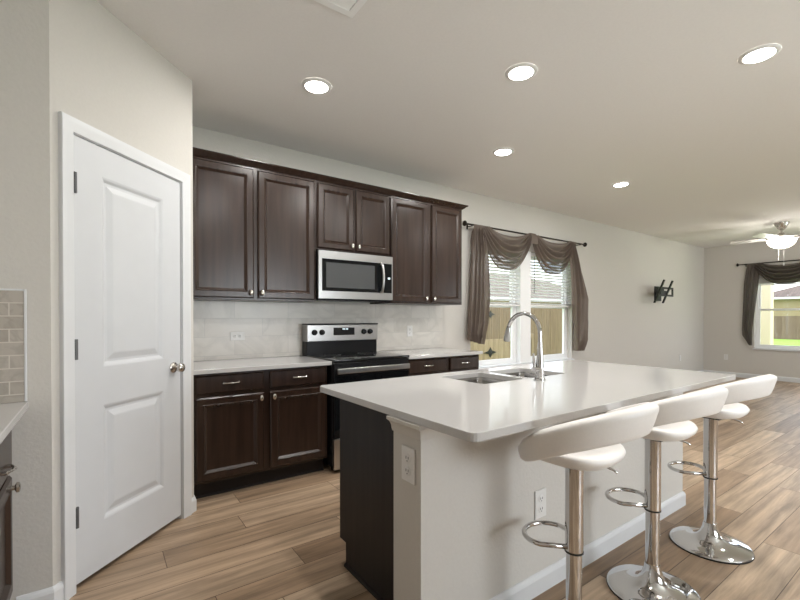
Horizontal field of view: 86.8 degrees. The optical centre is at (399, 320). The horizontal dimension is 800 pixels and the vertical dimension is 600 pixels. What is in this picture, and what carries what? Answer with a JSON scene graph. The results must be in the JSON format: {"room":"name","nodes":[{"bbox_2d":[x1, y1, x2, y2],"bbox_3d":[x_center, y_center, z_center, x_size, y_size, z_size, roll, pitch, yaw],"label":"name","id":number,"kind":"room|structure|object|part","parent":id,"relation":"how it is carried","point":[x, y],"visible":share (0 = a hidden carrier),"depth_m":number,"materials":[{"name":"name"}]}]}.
{"room":"kitchen","nodes":[
{"label":"kitchen","id":0,"kind":"room"},
{"bbox_2d":[0,0,52,599],"bbox_3d":[-1.800,-0.145,1.631,0.706,2.747,0.100,0,1,-36],"label":"wall","id":1,"kind":"structure","parent":0,"point":[24,24],"depth_m":1.76,"materials":[{"name":"paint"}]},
{"bbox_2d":[0,288,26,403],"bbox_3d":[-1.798,0.104,1.566,0.628,0.463,0.010,0,1,-36],"label":"backsplash","id":2,"kind":"structure","parent":1,"relation":"attached to","point":[13,302],"depth_m":1.72,"materials":[{"name":"beige tile"}]},
{"bbox_2d":[16,581,63,599],"bbox_3d":[-1.513,1.181,1.780,0.035,0.092,0.155,0,1,44],"label":"baseboard","id":3,"kind":"structure","parent":1,"relation":"attached to","point":[56,592],"depth_m":1.79,"materials":[{"name":"white paint"}]},
{"bbox_2d":[49,0,193,585],"bbox_3d":[-1.451,-0.150,2.256,0.100,2.747,0.919,0,0,10],"label":"wall","id":4,"kind":"structure","parent":0,"point":[103,75],"depth_m":2.03,"materials":[{"name":"paint"}]},
{"bbox_2d":[58,111,191,599],"bbox_3d":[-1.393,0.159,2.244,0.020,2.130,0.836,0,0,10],"label":"trim","id":5,"kind":"structure","parent":4,"relation":"attached to","point":[68,125],"depth_m":1.88,"materials":[{"name":"white paint"}]},
{"bbox_2d":[74,135,184,584],"bbox_3d":[-1.391,0.179,2.238,0.105,2.034,0.704,0,0,10],"label":"door","id":6,"kind":"structure","parent":4,"relation":"in","point":[128,367],"depth_m":2.17,"materials":[{"name":"white paint"}]},
{"bbox_3d":[-1.349,0.280,2.526,0.013,0.064,0.064,0,0,10],"label":"knob plate","id":7,"kind":"part","parent":6,"relation":"part of","materials":[{"name":"silver metal"}]},
{"bbox_3d":[-1.317,0.281,2.520,0.059,0.056,0.056,0,0,10],"label":"knob","id":8,"kind":"part","parent":6,"relation":"part of","materials":[{"name":"silver metal"}]},
{"bbox_2d":[192,495,196,512],"bbox_3d":[-1.337,1.174,2.738,0.037,0.092,0.147,0,1,-23],"label":"baseboard","id":9,"kind":"structure","parent":4,"relation":"attached to","point":[194,501],"depth_m":2.69,"materials":[{"name":"white paint"}]},
{"bbox_2d":[69,377,799,599],"bbox_3d":[3.808,1.276,3.197,11.942,0.120,6.864,0,1,-36],"label":"floor","id":10,"kind":"structure","parent":0,"point":[280,539],"depth_m":2.34,"materials":[{"name":"brown wood"}]},
{"bbox_2d":[0,430,20,599],"bbox_3d":[-1.552,0.801,1.217,0.617,0.862,0.873,0,1,-36],"label":"base cabinet","id":11,"kind":"object","parent":10,"relation":"on","point":[6,488],"visible":0.98,"depth_m":1.62,"materials":[{"name":"brown wood"}]},
{"bbox_3d":[-1.452,0.492,1.532,0.020,0.222,0.405,0,1,-36],"label":"drawer","id":12,"kind":"part","parent":11,"relation":"part of","materials":[{"name":"brown wood"}]},
{"bbox_3d":[-1.452,0.859,1.536,0.022,0.472,0.405,0,1,-36],"label":"cabinet door","id":13,"kind":"part","parent":11,"relation":"part of","materials":[{"name":"brown wood"}]},
{"bbox_3d":[-1.460,0.558,1.589,0.033,0.017,0.113,0,1,-36],"label":"drawer pull","id":14,"kind":"part","parent":11,"relation":"part of","materials":[{"name":"silver metal"}]},
{"bbox_2d":[0,401,27,443],"bbox_3d":[-1.540,0.354,1.209,0.631,0.030,0.893,0,1,-36],"label":"countertop","id":15,"kind":"structure","parent":11,"relation":"on","point":[10,413],"depth_m":1.52,"materials":[{"name":"white stone"}]},
{"bbox_3d":[-1.534,0.667,1.690,0.029,0.044,0.026,0,1,-36],"label":"knob","id":16,"kind":"part","parent":11,"relation":"part of","materials":[{"name":"silver metal"}]},
{"bbox_2d":[193,365,326,498],"bbox_3d":[-1.136,0.784,3.308,0.986,0.862,0.633,0,1,-36],"label":"base cabinet","id":17,"kind":"object","parent":10,"relation":"on","point":[257,427],"visible":0.97,"depth_m":3.05,"materials":[{"name":"brown wood"}]},
{"bbox_3d":[-1.177,0.433,2.940,0.455,0.126,0.020,0,1,-36],"label":"drawer","id":18,"kind":"part","parent":17,"relation":"part of","materials":[{"name":"brown wood"}]},
{"bbox_3d":[-1.176,0.802,2.942,0.455,0.564,0.022,0,1,-36],"label":"cabinet door","id":19,"kind":"part","parent":17,"relation":"part of","materials":[{"name":"brown wood"}]},
{"bbox_2d":[193,355,331,374],"bbox_3d":[-1.132,0.337,3.309,1.009,0.030,0.630,0,1,-36],"label":"countertop","id":20,"kind":"structure","parent":17,"relation":"on","point":[265,363],"depth_m":3.18,"materials":[{"name":"white stone"}]},
{"bbox_3d":[-0.770,0.431,3.230,0.450,0.126,0.020,0,1,-36],"label":"drawer","id":21,"kind":"part","parent":17,"relation":"part of","materials":[{"name":"brown wood"}]},
{"bbox_3d":[-0.770,0.800,3.232,0.450,0.564,0.022,0,1,-36],"label":"cabinet door","id":22,"kind":"part","parent":17,"relation":"part of","materials":[{"name":"brown wood"}]},
{"bbox_2d":[302,323,409,470],"bbox_3d":[-0.395,0.620,3.791,0.744,1.182,0.682,0,1,-36],"label":"range","id":23,"kind":"object","parent":10,"relation":"on","point":[351,348],"visible":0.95,"depth_m":3.71,"materials":[{"name":"black metal"}]},
{"bbox_3d":[-0.228,1.063,3.561,0.736,0.244,0.029,0,1,-36],"label":"storage drawer","id":24,"kind":"part","parent":23,"relation":"part of","materials":[{"name":"silver metal"}]},
{"bbox_3d":[-0.557,0.113,4.015,0.740,0.149,0.122,0,1,-36],"label":"control panel","id":25,"kind":"part","parent":23,"relation":"part of","materials":[{"name":"silver metal"}]},
{"bbox_2d":[307,351,408,362],"bbox_3d":[-0.373,0.318,3.759,0.744,0.022,0.540,0,1,-36],"label":"cooktop","id":26,"kind":"object","parent":23,"relation":"in","point":[334,356],"depth_m":3.68,"materials":[{"name":"black glass"}]},
{"bbox_2d":[323,358,409,466],"bbox_3d":[-0.395,0.747,3.792,0.744,0.836,0.682,0,1,-36],"label":"oven","id":27,"kind":"object","parent":23,"relation":"in","point":[342,370],"depth_m":3.41,"materials":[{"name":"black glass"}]},
{"bbox_2d":[409,354,478,375],"bbox_3d":[0.282,0.776,4.319,0.932,0.862,0.633,0,1,-36],"label":"base cabinet","id":28,"kind":"object","parent":10,"relation":"on","point":[423,366],"visible":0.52,"depth_m":4.07,"materials":[{"name":"brown wood"}]},
{"bbox_3d":[0.260,0.425,3.965,0.459,0.126,0.020,0,1,-36],"label":"drawer","id":29,"kind":"part","parent":28,"relation":"part of","materials":[{"name":"brown wood"}]},
{"bbox_2d":[379,348,482,358],"bbox_3d":[0.283,0.329,4.318,0.946,0.030,0.630,0,1,-36],"label":"countertop","id":30,"kind":"structure","parent":28,"relation":"on","point":[427,352],"depth_m":4.17,"materials":[{"name":"white stone"}]},
{"bbox_3d":[0.649,0.423,4.242,0.400,0.126,0.020,0,1,-36],"label":"drawer","id":31,"kind":"part","parent":28,"relation":"part of","materials":[{"name":"brown wood"}]},
{"bbox_2d":[340,393,685,599],"bbox_3d":[0.751,0.791,2.463,2.272,0.862,0.830,0,1,-36],"label":"kitchen island","id":32,"kind":"object","parent":10,"relation":"on","point":[455,533],"visible":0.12,"depth_m":1.82,"materials":[{"name":"paint"}]},
{"bbox_3d":[-0.132,0.737,1.930,0.019,0.745,0.574,0,1,-36],"label":"panel","id":33,"kind":"part","parent":32,"relation":"part of","materials":[{"name":"brown wood"}]},
{"bbox_2d":[402,445,414,484],"bbox_3d":[0.030,0.533,1.565,0.010,0.130,0.081,0,1,-36],"label":"wall outlet","id":34,"kind":"object","parent":32,"relation":"attached to","point":[408,454],"visible":1,"depth_m":1.56,"materials":[{"name":"white plastic"}]},
{"bbox_2d":[404,453,410,463],"bbox_3d":[0.027,0.510,1.563,0.002,0.037,0.036,0,1,-36],"label":"socket","id":35,"kind":"object","parent":34,"relation":"attached to","point":[407,456],"depth_m":1.56,"materials":[{"name":"white plastic"}]},
{"bbox_2d":[404,466,410,475],"bbox_3d":[0.027,0.557,1.563,0.002,0.037,0.036,0,1,-36],"label":"socket","id":36,"kind":"object","parent":34,"relation":"attached to","point":[407,469],"depth_m":1.56,"materials":[{"name":"white plastic"}]},
{"bbox_3d":[0.932,0.393,2.206,2.272,0.060,0.206,0,1,-36],"label":"cap moulding","id":37,"kind":"part","parent":32,"relation":"part of","materials":[{"name":"paint"}]},
{"bbox_2d":[320,360,735,441],"bbox_3d":[0.816,0.345,2.363,2.247,0.030,1.098,0,1,-36],"label":"island countertop","id":38,"kind":"structure","parent":32,"relation":"on","point":[571,389],"depth_m":1.93,"materials":[{"name":"white stone"}]},
{"bbox_2d":[457,372,547,383],"bbox_3d":[0.635,0.452,2.557,0.772,0.185,0.382,0,1,-36],"label":"sink","id":39,"kind":"object","parent":38,"relation":"in","point":[481,380],"visible":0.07,"depth_m":2.66,"materials":[{"name":"metal"}]},
{"bbox_3d":[0.470,0.453,2.440,0.367,0.185,0.382,0,1,-36],"label":"sink bowl","id":40,"kind":"part","parent":39,"relation":"part of","materials":[{"name":"metal"}]},
{"bbox_3d":[0.792,0.451,2.669,0.387,0.185,0.382,0,1,-36],"label":"sink bowl","id":41,"kind":"part","parent":39,"relation":"part of","materials":[{"name":"metal"}]},
{"bbox_2d":[504,311,545,380],"bbox_3d":[0.699,0.138,2.434,0.096,0.382,0.284,0,1,-36],"label":"kitchen faucet","id":42,"kind":"object","parent":38,"relation":"on","point":[538,367],"visible":1,"depth_m":2.34,"materials":[{"name":"silver metal"}]},
{"bbox_2d":[535,488,545,519],"bbox_3d":[0.635,0.825,1.906,0.079,0.128,0.010,0,1,-36],"label":"wall outlet","id":43,"kind":"object","parent":32,"relation":"attached to","point":[540,495],"visible":1,"depth_m":1.90,"materials":[{"name":"white plastic"}]},
{"bbox_2d":[539,495,543,502],"bbox_3d":[0.637,0.802,1.903,0.036,0.036,0.002,0,1,-36],"label":"socket","id":44,"kind":"object","parent":43,"relation":"attached to","point":[541,497],"depth_m":1.90,"materials":[{"name":"white plastic"}]},
{"bbox_2d":[539,505,543,512],"bbox_3d":[0.637,0.849,1.904,0.036,0.036,0.002,0,1,-36],"label":"socket","id":45,"kind":"object","parent":43,"relation":"attached to","point":[541,507],"depth_m":1.90,"materials":[{"name":"white plastic"}]},
{"bbox_3d":[0.932,1.178,2.225,2.218,0.092,0.186,0,1,-36],"label":"trim","id":46,"kind":"part","parent":32,"relation":"part of","materials":[{"name":"white paint"}]},
{"bbox_2d":[518,402,658,599],"bbox_3d":[0.670,0.751,1.552,0.495,0.956,0.476,0,1,-38],"label":"bar stool","id":47,"kind":"object","parent":10,"relation":"on","point":[592,443],"visible":1,"depth_m":1.43,"materials":[{"name":"silver metal"}]},
{"bbox_3d":[0.650,0.979,1.580,0.057,0.260,0.057,0,1,-38],"label":"post","id":48,"kind":"part","parent":47,"relation":"part of","materials":[{"name":"silver metal"}]},
{"bbox_3d":[0.650,0.692,1.577,0.065,0.326,0.065,0,1,-37],"label":"post","id":49,"kind":"part","parent":47,"relation":"part of","materials":[{"name":"silver metal"}]},
{"bbox_3d":[0.650,0.485,1.576,0.340,0.066,0.312,0,1,-38],"label":"seat","id":50,"kind":"part","parent":47,"relation":"part of","materials":[{"name":"white leather"}]},
{"bbox_3d":[0.700,0.390,1.510,0.495,0.233,0.376,0,1,-38],"label":"backrest","id":51,"kind":"part","parent":47,"relation":"part of","materials":[{"name":"white leather"}]},
{"bbox_2d":[605,386,728,599],"bbox_3d":[1.165,0.748,1.891,0.495,0.956,0.476,0,1,-36],"label":"bar stool","id":52,"kind":"object","parent":10,"relation":"on","point":[647,581],"visible":0.8,"depth_m":1.89,"materials":[{"name":"white metal"}]},
{"bbox_3d":[1.146,0.689,1.917,0.065,0.326,0.065,0,1,-36],"label":"post","id":53,"kind":"part","parent":52,"relation":"part of","materials":[{"name":"silver metal"}]},
{"bbox_3d":[1.146,0.976,1.919,0.057,0.260,0.057,0,1,-36],"label":"post","id":54,"kind":"part","parent":52,"relation":"part of","materials":[{"name":"silver metal"}]},
{"bbox_3d":[1.146,0.483,1.915,0.340,0.066,0.312,0,1,-36],"label":"seat","id":55,"kind":"part","parent":52,"relation":"part of","materials":[{"name":"white leather"}]},
{"bbox_3d":[1.194,0.387,1.847,0.495,0.233,0.376,0,1,-36],"label":"backrest","id":56,"kind":"part","parent":52,"relation":"part of","materials":[{"name":"white leather"}]},
{"bbox_2d":[667,374,776,564],"bbox_3d":[1.710,0.745,2.277,0.495,0.956,0.476,0,1,-35],"label":"bar stool","id":57,"kind":"object","parent":10,"relation":"on","point":[707,542],"visible":0.73,"depth_m":2.27,"materials":[{"name":"white metal"}]},
{"bbox_3d":[1.692,0.686,2.304,0.065,0.326,0.065,0,1,-35],"label":"post","id":58,"kind":"part","parent":57,"relation":"part of","materials":[{"name":"silver metal"}]},
{"bbox_3d":[1.692,0.973,2.306,0.057,0.260,0.057,0,1,-35],"label":"post","id":59,"kind":"part","parent":57,"relation":"part of","materials":[{"name":"silver metal"}]},
{"bbox_3d":[1.692,0.480,2.302,0.340,0.066,0.312,0,1,-35],"label":"seat","id":60,"kind":"part","parent":57,"relation":"part of","materials":[{"name":"white leather"}]},
{"bbox_3d":[1.739,0.384,2.233,0.495,0.233,0.376,0,1,-35],"label":"backrest","id":61,"kind":"part","parent":57,"relation":"part of","materials":[{"name":"white leather"}]},
{"bbox_2d":[97,0,799,247],"bbox_3d":[3.808,-1.606,3.174,11.942,0.150,6.864,0,1,-36],"label":"ceiling","id":62,"kind":"structure","parent":0,"point":[655,96],"depth_m":2.88,"materials":[{"name":"paint"}]},
{"bbox_2d":[301,78,331,93],"bbox_3d":[-0.543,-1.517,2.753,0.194,0.019,0.194,0,1,-36],"label":"recessed light","id":63,"kind":"object","parent":62,"relation":"in","point":[311,85],"visible":1,"depth_m":2.73,"materials":[{"name":"white plastic"}]},
{"bbox_2d":[314,0,366,17],"bbox_3d":[-0.296,-1.515,1.927,0.310,0.010,0.240,0,1,-36],"label":"ceiling vent","id":64,"kind":"object","parent":62,"relation":"in","point":[349,8],"visible":1,"depth_m":2.03,"materials":[{"name":"white metal"}]},
{"bbox_2d":[492,147,513,155],"bbox_3d":[0.938,-1.526,3.844,0.194,0.019,0.194,0,1,-36],"label":"recessed light","id":65,"kind":"object","parent":62,"relation":"in","point":[504,151],"visible":1,"depth_m":3.82,"materials":[{"name":"white plastic"}]},
{"bbox_2d":[505,63,537,80],"bbox_3d":[0.744,-1.516,2.597,0.194,0.019,0.194,0,1,-36],"label":"recessed light","id":66,"kind":"object","parent":62,"relation":"in","point":[521,71],"visible":1,"depth_m":2.57,"materials":[{"name":"white plastic"}]},
{"bbox_2d":[612,181,630,186],"bbox_3d":[2.502,-1.534,4.785,0.194,0.019,0.194,0,1,-36],"label":"recessed light","id":67,"kind":"object","parent":62,"relation":"in","point":[625,183],"visible":1,"depth_m":4.75,"materials":[{"name":"white plastic"}]},
{"bbox_2d":[738,43,781,64],"bbox_3d":[2.057,-1.514,2.421,0.194,0.019,0.194,0,1,-36],"label":"recessed light","id":68,"kind":"object","parent":62,"relation":"in","point":[761,53],"visible":1,"depth_m":2.40,"materials":[{"name":"white plastic"}]},
{"bbox_2d":[730,221,799,264],"bbox_3d":[6.027,-1.214,6.743,1.273,0.689,1.239,0,1,-36],"label":"ceiling fan","id":69,"kind":"object","parent":62,"relation":"hanging from","point":[782,240],"visible":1,"depth_m":6.64,"materials":[{"name":"silver metal"}]},
{"bbox_3d":[5.782,-1.317,7.042,0.158,0.036,0.465,0,1,-36],"label":"fan blade","id":70,"kind":"part","parent":69,"relation":"part of","materials":[{"name":"white wood"}]},
{"bbox_3d":[5.661,-1.313,6.558,0.460,0.036,0.147,0,0,-22],"label":"fan blade","id":71,"kind":"part","parent":69,"relation":"part of","materials":[{"name":"white wood"}]},
{"bbox_3d":[6.061,-1.218,6.716,0.364,0.142,0.364,0,1,-36],"label":"lamp shade","id":72,"kind":"part","parent":69,"relation":"part of","materials":[{"name":"white glass"}]},
{"bbox_2d":[193,126,703,370],"bbox_3d":[1.859,-0.179,5.918,11.942,2.747,0.150,0,1,-36],"label":"wall","id":73,"kind":"structure","parent":0,"point":[621,268],"depth_m":6.82,"materials":[{"name":"paint"}]},
{"bbox_2d":[193,156,315,302],"bbox_3d":[-1.199,-0.666,3.386,0.987,1.015,0.412,0,1,-36],"label":"upper cabinet","id":74,"kind":"object","parent":73,"relation":"attached to","point":[254,229],"visible":0.93,"depth_m":3.23,"materials":[{"name":"brown wood"}]},
{"bbox_3d":[-1.307,-0.662,3.103,0.458,0.985,0.022,0,1,-36],"label":"door","id":75,"kind":"part","parent":74,"relation":"part of","materials":[{"name":"brown wood"}]},
{"bbox_3d":[-0.904,-0.664,3.390,0.468,0.985,0.022,0,1,-36],"label":"door","id":76,"kind":"part","parent":74,"relation":"part of","materials":[{"name":"brown wood"}]},
{"bbox_2d":[193,301,441,360],"bbox_3d":[-0.620,0.077,4.054,2.710,0.477,0.008,0,1,-36],"label":"backsplash","id":77,"kind":"structure","parent":73,"relation":"attached to","point":[271,329],"depth_m":3.76,"materials":[{"name":"tile"}]},
{"bbox_2d":[230,332,244,340],"bbox_3d":[-1.353,0.129,3.520,0.116,0.072,0.009,0,1,-36],"label":"wall outlet","id":78,"kind":"object","parent":77,"relation":"attached to","point":[233,335],"visible":1,"depth_m":3.52,"materials":[{"name":"white plastic"}]},
{"bbox_2d":[407,326,411,336],"bbox_3d":[0.106,0.114,4.561,0.072,0.116,0.009,0,1,-36],"label":"wall outlet","id":79,"kind":"object","parent":77,"relation":"attached to","point":[409,328],"visible":1,"depth_m":4.55,"materials":[{"name":"white plastic"}]},
{"bbox_2d":[316,181,389,256],"bbox_3d":[-0.492,-0.889,3.889,0.747,0.577,0.412,0,1,-36],"label":"upper cabinet","id":80,"kind":"object","parent":73,"relation":"attached to","point":[348,219],"visible":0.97,"depth_m":3.72,"materials":[{"name":"brown wood"}]},
{"bbox_3d":[-0.551,-0.885,3.640,0.347,0.547,0.022,0,1,-36],"label":"door","id":81,"kind":"part","parent":80,"relation":"part of","materials":[{"name":"brown wood"}]},
{"bbox_2d":[316,250,392,302],"bbox_3d":[-0.472,-0.381,3.865,0.745,0.420,0.458,0,1,-36],"label":"microwave","id":82,"kind":"object","parent":80,"relation":"attached to","point":[340,276],"visible":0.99,"depth_m":3.70,"materials":[{"name":"silver metal"}]},
{"bbox_3d":[-0.410,-0.387,3.710,0.604,0.271,0.014,0,1,-36],"label":"door glass","id":83,"kind":"part","parent":82,"relation":"part of","materials":[{"name":"black glass"}]},
{"bbox_3d":[-0.157,-0.389,3.845,0.024,0.280,0.060,0,1,-36],"label":"handle","id":84,"kind":"part","parent":82,"relation":"part of","materials":[{"name":"silver metal"}]},
{"bbox_3d":[-0.114,-0.388,3.906,0.089,0.269,0.002,0,1,-36],"label":"control panel","id":85,"kind":"part","parent":82,"relation":"part of","materials":[{"name":"black glass"}]},
{"bbox_3d":[-0.247,-0.887,3.857,0.361,0.547,0.022,0,1,-36],"label":"door","id":86,"kind":"part","parent":80,"relation":"part of","materials":[{"name":"brown wood"}]},
{"bbox_2d":[370,195,461,305],"bbox_3d":[0.191,-0.674,4.378,0.930,1.015,0.412,0,1,-36],"label":"upper cabinet","id":87,"kind":"object","parent":73,"relation":"attached to","point":[426,238],"visible":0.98,"depth_m":4.20,"materials":[{"name":"brown wood"}]},
{"bbox_2d":[193,147,467,209],"bbox_3d":[-0.495,-1.199,3.884,2.717,0.042,0.414,0,1,-36],"label":"crown molding","id":88,"kind":"structure","parent":87,"relation":"on","point":[208,154],"depth_m":3.51,"materials":[{"name":"brown wood"}]},
{"bbox_3d":[0.096,-0.670,4.103,0.439,0.985,0.022,0,1,-36],"label":"door","id":89,"kind":"part","parent":87,"relation":"part of","materials":[{"name":"brown wood"}]},
{"bbox_3d":[0.486,-0.672,4.381,0.414,0.985,0.022,0,1,-36],"label":"door","id":90,"kind":"part","parent":87,"relation":"part of","materials":[{"name":"brown wood"}]},
{"bbox_2d":[479,270,515,365],"bbox_3d":[1.171,-0.181,5.465,0.935,1.515,0.060,0,1,-36],"label":"window","id":91,"kind":"structure","parent":73,"relation":"in","point":[512,359],"depth_m":5.69,"materials":[{"name":"white plastic"}]},
{"bbox_3d":[1.178,0.162,5.457,0.855,0.750,0.022,0,1,-36],"label":"sash","id":92,"kind":"part","parent":91,"relation":"part of","materials":[{"name":"white plastic"}]},
{"bbox_2d":[489,256,519,305],"bbox_3d":[1.216,-0.561,5.398,0.923,0.737,0.056,0,1,-36],"label":"window blind","id":93,"kind":"object","parent":91,"relation":"attached to","point":[490,260],"visible":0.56,"depth_m":5.50,"materials":[{"name":"white plastic"}]},
{"bbox_3d":[1.213,-0.202,5.405,0.919,0.018,0.044,0,1,-36],"label":"rail","id":94,"kind":"part","parent":93,"relation":"part of","materials":[{"name":"white plastic"}]},
{"bbox_3d":[1.163,-0.536,5.472,0.855,0.725,0.022,0,1,-36],"label":"sash","id":95,"kind":"part","parent":91,"relation":"part of","materials":[{"name":"white plastic"}]},
{"bbox_2d":[516,251,530,362],"bbox_3d":[1.657,-0.183,5.777,0.220,1.515,0.145,0,1,-36],"label":"trim","id":96,"kind":"structure","parent":73,"relation":"attached to","point":[523,323],"depth_m":5.71,"materials":[{"name":"white plastic"}]},
{"bbox_2d":[462,220,586,246],"bbox_3d":[1.752,-1.135,5.670,2.554,0.074,0.130,0,1,-36],"label":"curtain rod","id":97,"kind":"object","parent":73,"relation":"attached to","point":[464,223],"visible":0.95,"depth_m":5.43,"materials":[{"name":"brown metal"}]},
{"bbox_2d":[467,224,588,350],"bbox_3d":[1.847,-0.356,5.675,2.557,1.613,0.136,0,1,-36],"label":"valance","id":98,"kind":"object","parent":97,"relation":"hanging from","point":[506,252],"visible":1,"depth_m":5.33,"materials":[{"name":"brown fabric"}]},
{"bbox_2d":[479,358,574,368],"bbox_3d":[1.706,0.587,5.748,2.170,0.036,0.100,0,1,-36],"label":"trim","id":99,"kind":"structure","parent":73,"relation":"attached to","point":[560,359],"depth_m":5.61,"materials":[{"name":"white paint"}]},
{"bbox_2d":[531,257,566,360],"bbox_3d":[2.123,-0.186,6.144,0.965,1.515,0.060,0,1,-36],"label":"window","id":100,"kind":"structure","parent":73,"relation":"in","point":[564,309],"depth_m":6.38,"materials":[{"name":"white plastic"}]},
{"bbox_3d":[2.116,-0.541,6.152,0.885,0.725,0.022,0,1,-36],"label":"sash","id":101,"kind":"part","parent":100,"relation":"part of","materials":[{"name":"white plastic"}]},
{"bbox_3d":[2.131,0.156,6.136,0.885,0.750,0.022,0,1,-36],"label":"sash","id":102,"kind":"part","parent":100,"relation":"part of","materials":[{"name":"white plastic"}]},
{"bbox_2d":[531,252,570,306],"bbox_3d":[2.168,-0.567,6.078,0.953,0.737,0.056,0,1,-36],"label":"window blind","id":103,"kind":"object","parent":100,"relation":"attached to","point":[532,254],"visible":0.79,"depth_m":6.04,"materials":[{"name":"white plastic"}]},
{"bbox_3d":[2.166,-0.207,6.084,0.949,0.018,0.044,0,1,-36],"label":"rail","id":104,"kind":"part","parent":103,"relation":"part of","materials":[{"name":"white plastic"}]},
{"bbox_2d":[653,279,673,302],"bbox_3d":[4.769,-0.516,7.687,0.662,0.405,0.345,0,1,-36],"label":"tv bracket","id":105,"kind":"object","parent":73,"relation":"attached to","point":[658,291],"visible":1,"depth_m":7.59,"materials":[{"name":"black metal"}]},
{"bbox_3d":[4.843,-0.503,7.939,0.250,0.270,0.021,0,1,-36],"label":"wall plate","id":106,"kind":"part","parent":105,"relation":"part of","materials":[{"name":"black metal"}]},
{"bbox_3d":[4.565,-0.514,7.441,0.044,0.405,0.181,0,1,-36],"label":"mounting rail","id":107,"kind":"part","parent":105,"relation":"part of","materials":[{"name":"black metal"}]},
{"bbox_3d":[4.787,-0.521,7.646,0.640,0.166,0.034,0,1,-36],"label":"cross frame","id":108,"kind":"part","parent":105,"relation":"part of","materials":[{"name":"black metal"}]},
{"bbox_3d":[4.833,-0.516,7.633,0.044,0.405,0.181,0,1,-36],"label":"mounting rail","id":109,"kind":"part","parent":105,"relation":"part of","materials":[{"name":"black metal"}]},
{"bbox_2d":[704,237,799,377],"bbox_3d":[8.652,-0.184,6.549,0.150,2.747,6.714,0,1,-36],"label":"wall","id":110,"kind":"structure","parent":0,"point":[723,280],"depth_m":8.80,"materials":[{"name":"paint"}]},
{"bbox_2d":[704,370,799,382],"bbox_3d":[8.541,1.143,6.573,0.014,0.092,6.564,0,1,-36],"label":"baseboard","id":111,"kind":"structure","parent":110,"relation":"attached to","point":[742,375],"depth_m":8.56,"materials":[{"name":"white paint"}]},
{"bbox_2d":[736,259,799,266],"bbox_3d":[7.664,-1.129,7.695,0.130,0.074,2.504,0,1,-36],"label":"curtain rod","id":112,"kind":"object","parent":110,"relation":"attached to","point":[737,264],"visible":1,"depth_m":8.22,"materials":[{"name":"brown metal"}]},
{"bbox_2d":[742,262,799,344],"bbox_3d":[7.620,-0.327,7.664,0.134,1.661,2.293,0,1,-36],"label":"valance","id":113,"kind":"object","parent":112,"relation":"hanging from","point":[786,273],"visible":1,"depth_m":8.45,"materials":[{"name":"brown fabric"}]},
{"bbox_2d":[753,347,799,351],"bbox_3d":[7.760,0.571,7.710,0.100,0.036,2.090,0,1,-36],"label":"trim","id":114,"kind":"structure","parent":110,"relation":"attached to","point":[755,348],"depth_m":8.22,"materials":[{"name":"white paint"}]},
{"bbox_2d":[755,284,799,348],"bbox_3d":[7.827,-0.199,7.757,0.060,1.515,2.040,0,1,-36],"label":"window","id":115,"kind":"structure","parent":110,"relation":"in","point":[758,300],"depth_m":8.53,"materials":[{"name":"white plastic"}]},
{"bbox_3d":[7.837,-0.554,7.761,0.022,0.725,1.960,0,1,-36],"label":"sash","id":116,"kind":"part","parent":115,"relation":"part of","materials":[{"name":"white plastic"}]},
{"bbox_3d":[7.816,0.143,7.752,0.022,0.750,1.960,0,1,-36],"label":"sash","id":117,"kind":"part","parent":115,"relation":"part of","materials":[{"name":"white plastic"}]},
{"bbox_2d":[758,276,799,285],"bbox_3d":[7.764,-0.667,7.708,0.056,0.562,2.028,0,1,-36],"label":"window blind","id":118,"kind":"object","parent":110,"relation":"attached to","point":[762,281],"visible":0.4,"depth_m":8.40,"materials":[{"name":"white plastic"}]},
{"bbox_3d":[7.767,-0.705,7.710,0.044,0.018,2.024,0,1,-36],"label":"rail","id":119,"kind":"part","parent":118,"relation":"part of","materials":[{"name":"white plastic"}]},
{"label":"outside","id":120,"kind":"structure","parent":0,"visible":0},
{"bbox_2d":[773,339,799,345],"bbox_3d":[18.728,1.324,21.972,84.000,0.150,66.000,0,1,-36],"label":"lawn","id":121,"kind":"structure","parent":120,"point":[790,342],"depth_m":23.77,"materials":[{"name":"green plant"}]},
{"bbox_2d":[470,334,533,360],"bbox_3d":[1.899,0.819,8.287,2.180,1.080,0.104,0,1,-36],"label":"gate","id":122,"kind":"object","parent":121,"relation":"on","point":[492,348],"visible":0.19,"depth_m":8.19,"materials":[{"name":"beige wood"}]},
{"bbox_3d":[2.745,0.814,8.900,0.090,1.080,0.090,0,1,-36],"label":"gate post","id":123,"kind":"part","parent":122,"relation":"part of","materials":[{"name":"beige wood"}]},
{"bbox_2d":[486,301,561,355],"bbox_3d":[7.699,0.392,14.609,22.500,1.832,0.091,0,1,-36],"label":"wooden fence","id":124,"kind":"object","parent":121,"relation":"on","point":[550,319],"visible":0.02,"depth_m":11.96,"materials":[{"name":"beige wood"}]},
{"bbox_2d":[489,274,560,303],"bbox_3d":[8.505,-1.245,33.698,16.000,4.800,12.000,0,1,-36],"label":"house","id":125,"kind":"structure","parent":121,"relation":"on","point":[489,274],"depth_m":27.97,"materials":[{"name":"beige"}]},
{"bbox_2d":[760,285,773,344],"bbox_3d":[8.576,-0.054,9.890,0.330,2.799,0.280,0,1,-36],"label":"patio post","id":126,"kind":"object","parent":121,"relation":"on","point":[767,291],"visible":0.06,"depth_m":9.81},
{"bbox_2d":[773,316,799,339],"bbox_3d":[29.621,0.505,20.523,0.068,1.512,27.000,0,1,-36],"label":"wooden fence","id":127,"kind":"object","parent":121,"relation":"on","point":[785,327],"visible":0.13,"depth_m":27.13,"materials":[{"name":"brown wood"}]},
{"bbox_2d":[774,285,799,317],"bbox_3d":[42.390,-1.737,32.687,14.000,5.800,21.000,0,1,-36],"label":"house","id":128,"kind":"structure","parent":121,"relation":"on","point":[788,297],"depth_m":35.52,"materials":[{"name":"beige paint"}]}
]}

